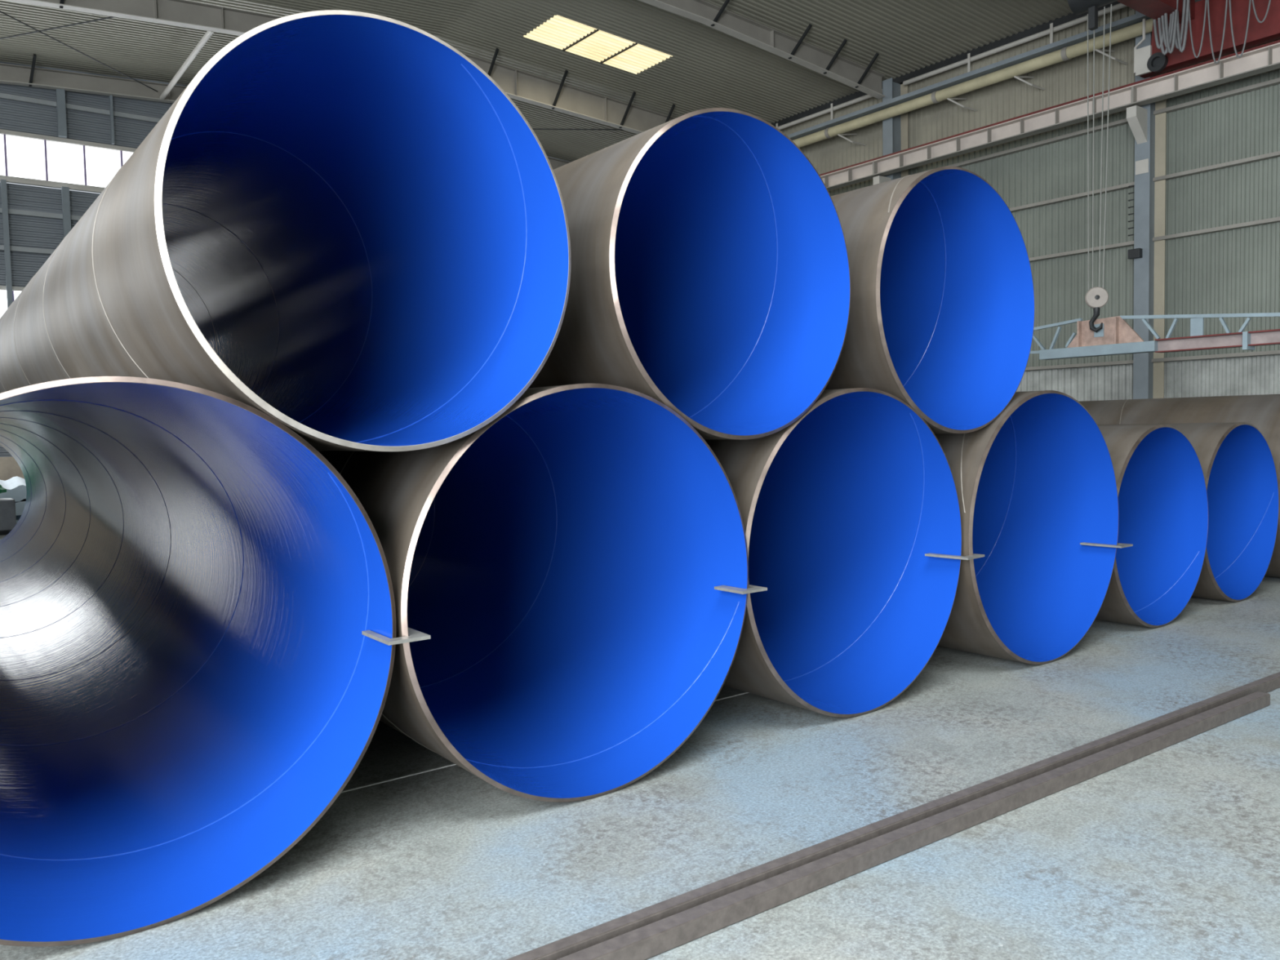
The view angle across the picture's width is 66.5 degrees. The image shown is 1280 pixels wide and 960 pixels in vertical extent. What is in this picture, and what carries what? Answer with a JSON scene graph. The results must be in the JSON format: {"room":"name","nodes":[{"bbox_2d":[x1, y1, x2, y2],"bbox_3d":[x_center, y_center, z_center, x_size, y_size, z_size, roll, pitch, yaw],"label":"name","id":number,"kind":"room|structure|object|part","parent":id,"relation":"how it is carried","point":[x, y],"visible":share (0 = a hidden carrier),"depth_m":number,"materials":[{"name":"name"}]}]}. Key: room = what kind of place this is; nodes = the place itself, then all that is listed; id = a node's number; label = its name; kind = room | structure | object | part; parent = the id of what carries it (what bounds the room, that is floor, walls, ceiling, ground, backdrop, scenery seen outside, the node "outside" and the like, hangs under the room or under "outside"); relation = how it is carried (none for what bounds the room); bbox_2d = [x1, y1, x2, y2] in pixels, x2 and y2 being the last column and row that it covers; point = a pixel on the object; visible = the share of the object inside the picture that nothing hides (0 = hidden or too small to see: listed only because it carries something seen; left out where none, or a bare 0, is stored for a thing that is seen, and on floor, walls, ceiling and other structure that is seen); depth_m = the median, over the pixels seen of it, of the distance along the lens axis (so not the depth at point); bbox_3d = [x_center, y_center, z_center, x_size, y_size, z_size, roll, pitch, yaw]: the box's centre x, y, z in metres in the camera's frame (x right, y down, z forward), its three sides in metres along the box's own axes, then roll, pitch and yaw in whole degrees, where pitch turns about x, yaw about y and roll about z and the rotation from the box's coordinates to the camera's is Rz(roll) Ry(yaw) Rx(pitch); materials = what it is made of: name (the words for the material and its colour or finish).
{"room":"industrial warehouse","nodes":[
{"label":"industrial warehouse","id":0,"kind":"room"},
{"bbox_2d":[0,61,571,457],"bbox_3d":[-9.889,-4.737,24.322,24.350,10.200,0.020,-3,4,-37],"label":"wall","id":1,"kind":"structure","parent":0,"point":[24,231],"depth_m":21.73,"materials":[{"name":"grey metal"}]},
{"bbox_2d":[0,285,24,317],"bbox_3d":[-15.991,-2.928,19.711,8.900,2.350,0.120,-3,4,-37],"label":"window","id":2,"kind":"structure","parent":1,"relation":"in","point":[16,291],"depth_m":21.33,"materials":[{"name":"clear glass"}]},
{"bbox_3d":[-15.985,-2.928,19.703,8.900,2.350,0.100,-3,4,-37],"label":"frame","id":3,"kind":"part","parent":2,"relation":"part of","materials":[{"name":"paint"}]},
{"bbox_2d":[0,244,54,254],"bbox_3d":[-9.863,-5.284,24.245,24.350,0.100,0.098,-3,4,-37],"label":"wall rail","id":4,"kind":"object","parent":1,"relation":"attached to","point":[19,249],"visible":0.02,"depth_m":21.47,"materials":[{"name":"metal"}]},
{"bbox_2d":[0,208,81,221],"bbox_3d":[-9.879,-6.083,24.203,24.350,0.100,0.098,-3,4,-37],"label":"wall rail","id":5,"kind":"object","parent":1,"relation":"attached to","point":[11,211],"visible":0.02,"depth_m":21.57,"materials":[{"name":"metal"}]},
{"bbox_2d":[0,93,160,123],"bbox_3d":[-9.928,-8.549,24.074,24.350,0.100,0.098,-3,4,-37],"label":"wall rail","id":6,"kind":"object","parent":1,"relation":"attached to","point":[2,95],"visible":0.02,"depth_m":22.00,"materials":[{"name":"metal"}]},
{"bbox_2d":[0,0,1073,161],"bbox_3d":[0.100,-8.829,10.827,24.350,0.919,33.300,-3,4,-37],"label":"ceiling","id":7,"kind":"structure","parent":0,"point":[708,67],"depth_m":20.94,"materials":[{"name":"grey metal"}]},
{"bbox_2d":[0,53,569,169],"bbox_3d":[-10.093,-8.865,23.687,23.551,1.444,1.138,-3,4,-37],"label":"rafter","id":8,"kind":"object","parent":7,"relation":"attached to","point":[11,74],"visible":0.41,"depth_m":21.89,"materials":[{"name":"paint"}]},
{"bbox_2d":[55,88,66,137],"bbox_3d":[-12.877,-8.163,21.706,0.160,1.033,0.115,-3,4,-37],"label":"wall post","id":9,"kind":"object","parent":8,"relation":"attached to","point":[60,94],"visible":1,"depth_m":21.66,"materials":[{"name":"metal"}]},
{"bbox_2d":[109,95,114,144],"bbox_3d":[-12.081,-8.240,22.308,0.050,1.093,0.115,-3,4,-37],"label":"wall post","id":10,"kind":"object","parent":8,"relation":"attached to","point":[111,111],"visible":1,"depth_m":22.27,"materials":[{"name":"metal"}]},
{"bbox_2d":[4,0,675,133],"bbox_3d":[-7.038,-8.745,19.668,23.551,1.503,1.145,-3,4,-37],"label":"rafter","id":11,"kind":"object","parent":7,"relation":"attached to","point":[518,85],"visible":0.62,"depth_m":22.30,"materials":[{"name":"paint"}]},
{"bbox_2d":[0,16,114,39],"bbox_3d":[-11.925,-8.720,19.032,5.861,0.138,0.026,0,3,16],"label":"rod","id":12,"kind":"object","parent":11,"relation":"attached to","point":[110,16],"visible":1,"depth_m":18.82,"materials":[{"name":"metal"}]},
{"bbox_2d":[0,10,158,92],"bbox_3d":[-11.526,-8.699,19.336,0.025,0.248,6.508,-1,3,7],"label":"rod","id":13,"kind":"object","parent":11,"relation":"attached to","point":[0,11],"visible":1,"depth_m":19.77,"materials":[{"name":"metal"}]},
{"bbox_2d":[159,31,213,100],"bbox_3d":[-9.713,-8.814,20.804,0.106,0.166,4.852,-3,4,-36],"label":"strut","id":14,"kind":"object","parent":11,"relation":"attached to","point":[207,35],"visible":1,"depth_m":20.53,"materials":[{"name":"paint"}]},
{"bbox_2d":[532,128,624,130],"bbox_3d":[-2.733,-9.353,25.997,6.864,0.428,0.025,-1,3,6],"label":"rod","id":15,"kind":"object","parent":11,"relation":"attached to","point":[532,128],"visible":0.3,"depth_m":25.86,"materials":[{"name":"metal"}]},
{"bbox_2d":[523,14,672,74],"bbox_3d":[-0.897,-9.636,21.656,3.090,0.211,1.370,-3,4,-37],"label":"window","id":16,"kind":"structure","parent":7,"relation":"attached to","point":[559,32],"depth_m":21.59,"materials":[{"name":"beige plastic"}]},
{"bbox_3d":[-1.726,-9.649,21.025,1.010,0.087,1.370,-3,4,-37],"label":"panel","id":17,"kind":"part","parent":16,"relation":"part of","materials":[{"name":"beige plastic"}]},
{"bbox_3d":[-0.897,-9.636,21.656,0.990,0.085,1.370,-3,4,-37],"label":"panel","id":18,"kind":"part","parent":16,"relation":"part of","materials":[{"name":"beige plastic"}]},
{"bbox_3d":[-0.068,-9.623,22.287,1.010,0.087,1.370,-3,4,-37],"label":"panel","id":19,"kind":"part","parent":16,"relation":"part of","materials":[{"name":"beige plastic"}]},
{"bbox_2d":[638,0,884,98],"bbox_3d":[-3.794,-8.558,15.404,23.551,1.445,1.141,-3,4,-37],"label":"rafter","id":20,"kind":"object","parent":7,"relation":"attached to","point":[868,81],"visible":1,"depth_m":20.46,"materials":[{"name":"paint"}]},
{"bbox_2d":[776,3,1126,129],"bbox_3d":[9.587,-8.785,17.980,0.113,0.670,32.600,-3,4,-37],"label":"tube","id":21,"kind":"object","parent":7,"relation":"hanging from","point":[1052,29],"visible":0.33,"depth_m":21.10,"materials":[{"name":"paint"}]},
{"bbox_2d":[0,534,1279,959],"bbox_3d":[1.425,0.971,11.380,105.000,0.300,110.000,-3,4,-37],"label":"floor","id":22,"kind":"structure","parent":0,"point":[1172,852],"depth_m":3.38,"materials":[{"name":"concrete"}]},
{"bbox_2d":[0,179,13,308],"bbox_3d":[-13.697,-2.945,21.275,0.100,7.090,0.115,-3,4,-37],"label":"wall post","id":23,"kind":"object","parent":22,"relation":"on","point":[3,182],"visible":0.36,"depth_m":21.12,"materials":[{"name":"metal"}]},
{"bbox_2d":[0,497,16,535],"bbox_3d":[-10.166,0.579,15.246,0.710,0.540,0.660,-3,4,-37],"label":"box","id":24,"kind":"object","parent":22,"relation":"on","point":[7,505],"visible":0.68,"depth_m":15.13,"materials":[{"name":"grey paint"}]},
{"bbox_2d":[0,484,6,493],"bbox_3d":[-10.229,0.131,15.307,0.485,0.312,0.339,-3,4,-37],"label":"bundle","id":25,"kind":"object","parent":24,"relation":"on","point":[2,490],"visible":1,"depth_m":15.37,"materials":[{"name":"green"}]},
{"bbox_2d":[0,457,24,480],"bbox_3d":[-12.258,0.141,18.591,6.000,1.150,0.080,-3,4,-37],"label":"wall","id":26,"kind":"structure","parent":22,"relation":"on","point":[10,468],"depth_m":18.67,"materials":[{"name":"metal"}]},
{"bbox_2d":[0,476,26,523],"bbox_3d":[-10.693,0.370,16.628,1.800,0.835,0.950,-3,4,-37],"label":"stack","id":27,"kind":"object","parent":22,"relation":"on","point":[15,486],"visible":0.16,"depth_m":16.30,"materials":[{"name":"white"}]},
{"bbox_2d":[61,186,71,237],"bbox_3d":[-12.774,-3.000,21.975,0.140,7.090,0.115,-3,4,-37],"label":"wall post","id":28,"kind":"object","parent":22,"relation":"on","point":[64,190],"visible":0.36,"depth_m":21.77,"materials":[{"name":"metal"}]},
{"bbox_2d":[0,376,395,946],"bbox_3d":[-5.034,0.340,7.501,1.625,1.625,11.799,-3,4,-37],"label":"pipe","id":29,"kind":"object","parent":22,"relation":"on","point":[191,681],"visible":1,"depth_m":4.07,"materials":[{"name":"blue metal"}]},
{"bbox_2d":[317,383,748,802],"bbox_3d":[-3.729,0.263,8.487,1.625,1.625,11.799,-3,4,-37],"label":"pipe","id":30,"kind":"object","parent":22,"relation":"on","point":[562,558],"visible":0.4,"depth_m":4.71,"materials":[{"name":"blue metal"}]},
{"bbox_2d":[0,9,571,451],"bbox_3d":[-4.383,-0.976,7.896,1.422,1.422,11.799,-3,4,-37],"label":"pipe","id":31,"kind":"object","parent":30,"relation":"on","point":[342,229],"visible":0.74,"depth_m":4.13,"materials":[{"name":"blue metal"}]},
{"bbox_2d":[361,627,431,645],"bbox_3d":[-0.844,0.535,3.371,0.150,0.012,0.235,-3,4,-37],"label":"clip","id":32,"kind":"object","parent":30,"relation":"on","point":[414,635],"visible":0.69,"depth_m":3.31,"materials":[{"name":"grey metal"}]},
{"bbox_2d":[714,584,767,594],"bbox_3d":[0.446,0.481,4.324,0.148,0.012,0.185,-3,4,-37],"label":"clip","id":33,"kind":"object","parent":30,"relation":"on","point":[753,588],"visible":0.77,"depth_m":4.28,"materials":[{"name":"grey metal"}]},
{"bbox_2d":[341,692,748,792],"bbox_3d":[-0.450,1.214,4.510,4.300,0.004,0.012,-3,4,-37],"label":"beam","id":34,"kind":"structure","parent":22,"relation":"on","point":[452,764],"depth_m":4.11,"materials":[{"name":"grey metal"}]},
{"bbox_2d":[704,387,961,717],"bbox_3d":[-2.458,0.185,9.498,1.625,1.625,11.799,-3,4,-37],"label":"pipe","id":35,"kind":"object","parent":22,"relation":"on","point":[842,506],"visible":0.22,"depth_m":5.54,"materials":[{"name":"blue metal"}]},
{"bbox_2d":[528,107,850,439],"bbox_3d":[-3.118,-1.058,8.924,1.422,1.422,11.799,-3,4,-37],"label":"pipe","id":36,"kind":"object","parent":35,"relation":"on","point":[710,281],"visible":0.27,"depth_m":4.84,"materials":[{"name":"blue metal"}]},
{"bbox_2d":[824,166,1035,433],"bbox_3d":[-1.834,-1.133,9.926,1.422,1.422,11.799,-3,4,-37],"label":"pipe","id":37,"kind":"object","parent":35,"relation":"on","point":[941,321],"visible":0.3,"depth_m":5.75,"materials":[{"name":"blue metal"}]},
{"bbox_2d":[872,77,908,184],"bbox_3d":[5.860,-4.589,22.892,0.920,9.428,0.400,-3,4,-37],"label":"steel column","id":38,"kind":"structure","parent":22,"relation":"on","point":[895,129],"depth_m":22.80,"materials":[{"name":"metal"}]},
{"bbox_2d":[819,40,1279,191],"bbox_3d":[9.128,-7.057,17.758,0.320,0.400,33.300,-3,4,-37],"label":"beam","id":39,"kind":"structure","parent":38,"relation":"on","point":[1264,58],"depth_m":18.81,"materials":[{"name":"metal"}]},
{"bbox_2d":[1067,0,1279,78],"bbox_3d":[1.088,-7.250,9.390,23.040,1.863,3.625,-3,4,-37],"label":"crane","id":40,"kind":"object","parent":39,"relation":"on","point":[1185,33],"visible":1,"depth_m":16.43,"materials":[{"name":"red paint"}]},
{"bbox_2d":[1087,13,1088,290],"bbox_3d":[6.962,-5.085,15.151,0.016,4.261,0.151,0,3,13],"label":"rope","id":41,"kind":"object","parent":40,"relation":"hanging from","point":[1087,14],"visible":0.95,"depth_m":15.15,"materials":[{"name":"metal"}]},
{"bbox_2d":[1092,29,1094,288],"bbox_3d":[7.012,-5.082,15.084,0.018,4.260,0.128,1,3,29],"label":"rope","id":42,"kind":"object","parent":40,"relation":"hanging from","point":[1094,29],"visible":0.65,"depth_m":15.08,"materials":[{"name":"metal"}]},
{"bbox_2d":[1084,286,1108,332],"bbox_3d":[7.071,-2.635,15.100,0.335,0.701,0.149,0,3,26],"label":"hook block","id":43,"kind":"object","parent":42,"relation":"hanging from","point":[1095,298],"visible":1,"depth_m":15.06,"materials":[{"name":"paint"}]},
{"bbox_2d":[1029,312,1279,359],"bbox_3d":[7.786,-2.176,14.342,0.260,0.682,6.002,-3,4,-37],"label":"spreader","id":44,"kind":"object","parent":43,"relation":"hanging from","point":[1117,336],"visible":0.97,"depth_m":14.57,"materials":[{"name":"blue paint"}]},
{"bbox_3d":[7.198,-2.301,15.108,0.040,0.425,1.220,-3,4,-37],"label":"lifting plate","id":45,"kind":"part","parent":44,"relation":"part of","materials":[{"name":"beige paint"}]},
{"bbox_3d":[8.025,-2.194,14.051,0.030,0.280,0.170,-3,4,-37],"label":"truss post","id":46,"kind":"part","parent":44,"relation":"part of","materials":[{"name":"grey metal"}]},
{"bbox_2d":[1098,6,1105,287],"bbox_3d":[7.079,-5.077,14.950,0.100,4.260,0.016,-2,3,-19],"label":"rope","id":47,"kind":"object","parent":40,"relation":"hanging from","point":[1104,6],"visible":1,"depth_m":14.94,"materials":[{"name":"metal"}]},
{"bbox_2d":[1102,4,1111,288],"bbox_3d":[7.130,-5.074,14.883,0.118,4.260,0.018,-1,3,3],"label":"rope","id":48,"kind":"object","parent":40,"relation":"hanging from","point":[1111,4],"visible":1,"depth_m":14.88,"materials":[{"name":"metal"}]},
{"bbox_2d":[506,671,1279,959],"bbox_3d":[0.905,1.215,3.426,6.453,0.060,0.050,-3,4,-35],"label":"bar","id":49,"kind":"object","parent":22,"relation":"on","point":[559,948],"visible":0.58,"depth_m":3.29,"materials":[{"name":"metal"}]},
{"bbox_2d":[556,691,1270,959],"bbox_3d":[0.731,1.231,3.190,5.888,0.060,0.062,-3,4,-35],"label":"bar","id":50,"kind":"object","parent":22,"relation":"on","point":[643,943],"visible":1,"depth_m":3.22,"materials":[{"name":"metal"}]},
{"bbox_2d":[933,390,1118,664],"bbox_3d":[-1.136,0.108,10.459,1.625,1.625,11.799,-3,4,-37],"label":"pipe","id":51,"kind":"object","parent":22,"relation":"on","point":[1037,482],"visible":0.31,"depth_m":6.37,"materials":[{"name":"blue metal"}]},
{"bbox_2d":[924,552,984,559],"bbox_3d":[1.726,0.413,5.350,0.175,0.012,0.260,-4,4,-42],"label":"clip","id":52,"kind":"object","parent":51,"relation":"on","point":[974,556],"visible":0.77,"depth_m":5.28,"materials":[{"name":"grey metal"}]},
{"bbox_2d":[1080,542,1133,547],"bbox_3d":[3.022,0.418,6.322,0.150,0.012,0.270,-3,4,-37],"label":"clip","id":53,"kind":"object","parent":51,"relation":"on","point":[1119,544],"visible":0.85,"depth_m":6.26,"materials":[{"name":"grey metal"}]},
{"bbox_2d":[1126,10,1166,399],"bbox_3d":[9.384,-4.418,18.257,0.920,9.428,0.450,-3,4,-37],"label":"steel column","id":54,"kind":"structure","parent":22,"relation":"on","point":[1148,130],"depth_m":18.31,"materials":[{"name":"metal"}]},
{"bbox_3d":[9.335,-5.824,18.136,0.009,0.250,0.240,-3,4,-37],"label":"splice plate","id":55,"kind":"part","parent":54,"relation":"part of","materials":[{"name":"paint"}]},
{"bbox_2d":[1094,424,1208,627],"bbox_3d":[0.040,0.146,11.409,1.405,1.405,11.799,-3,4,-37],"label":"pipe","id":56,"kind":"object","parent":22,"relation":"on","point":[1162,495],"visible":0.26,"depth_m":7.21,"materials":[{"name":"blue metal"}]},
{"bbox_2d":[1079,394,1279,577],"bbox_3d":[2.336,-0.114,13.201,1.645,1.645,11.799,-3,4,-37],"label":"pipe","id":57,"kind":"object","parent":22,"relation":"on","point":[1262,411],"visible":0.05,"depth_m":8.80,"materials":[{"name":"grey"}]},
{"bbox_2d":[1097,422,1279,601],"bbox_3d":[1.131,0.078,12.289,1.405,1.405,11.799,-3,4,-37],"label":"pipe","id":58,"kind":"object","parent":22,"relation":"on","point":[1237,462],"visible":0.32,"depth_m":8.07,"materials":[{"name":"blue metal"}]},
{"bbox_2d":[780,6,1279,401],"bbox_3d":[9.897,-4.551,18.435,0.025,9.655,33.300,-3,4,-37],"label":"wall","id":59,"kind":"structure","parent":0,"point":[1237,270],"depth_m":19.13,"materials":[{"name":"grey metal"}]},
{"bbox_2d":[0,77,1279,193],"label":"window","id":60,"kind":"structure","parent":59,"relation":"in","point":[25,158],"depth_m":21.66,"materials":[{"name":"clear glass"}]},
{"bbox_3d":[9.784,-6.898,18.262,0.138,0.065,33.300,-3,4,-37],"label":"wall rail","id":61,"kind":"part","parent":60,"relation":"part of","materials":[{"name":"white metal"}]},
{"bbox_2d":[771,0,1119,127],"bbox_3d":[9.762,-9.233,18.159,0.160,0.190,33.300,-3,4,-37],"label":"trim","id":62,"kind":"structure","parent":59,"relation":"attached to","point":[1069,17],"depth_m":21.65,"materials":[{"name":"metal"}]},
{"bbox_2d":[792,17,1152,147],"bbox_3d":[9.486,-8.192,17.988,0.791,0.467,32.900,-3,4,-37],"label":"pipe","id":63,"kind":"object","parent":59,"relation":"attached to","point":[1066,53],"visible":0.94,"depth_m":20.35,"materials":[{"name":"beige metal"}]},
{"bbox_2d":[786,0,1200,140],"bbox_3d":[9.243,-8.468,17.793,0.280,0.090,32.900,-3,4,-37],"label":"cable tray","id":64,"kind":"object","parent":63,"relation":"on","point":[1136,18],"visible":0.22,"depth_m":20.46,"materials":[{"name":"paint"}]},
{"bbox_2d":[1008,151,1279,212],"bbox_3d":[9.809,-5.665,18.326,0.138,0.065,33.300,-3,4,-37],"label":"wall rail","id":65,"kind":"object","parent":59,"relation":"attached to","point":[1275,154],"visible":0.44,"depth_m":18.23,"materials":[{"name":"metal"}]},
{"bbox_2d":[1025,350,1279,370],"bbox_3d":[9.876,-2.276,18.503,0.138,0.065,33.300,-3,4,-37],"label":"wall rail","id":66,"kind":"object","parent":59,"relation":"attached to","point":[1272,352],"visible":0.44,"depth_m":18.33,"materials":[{"name":"metal"}]},
{"bbox_2d":[1028,216,1279,262],"bbox_3d":[9.831,-4.552,18.384,0.138,0.065,33.300,-3,4,-37],"label":"wall rail","id":67,"kind":"object","parent":59,"relation":"attached to","point":[1275,220],"visible":0.44,"depth_m":18.18,"materials":[{"name":"metal"}]}
]}

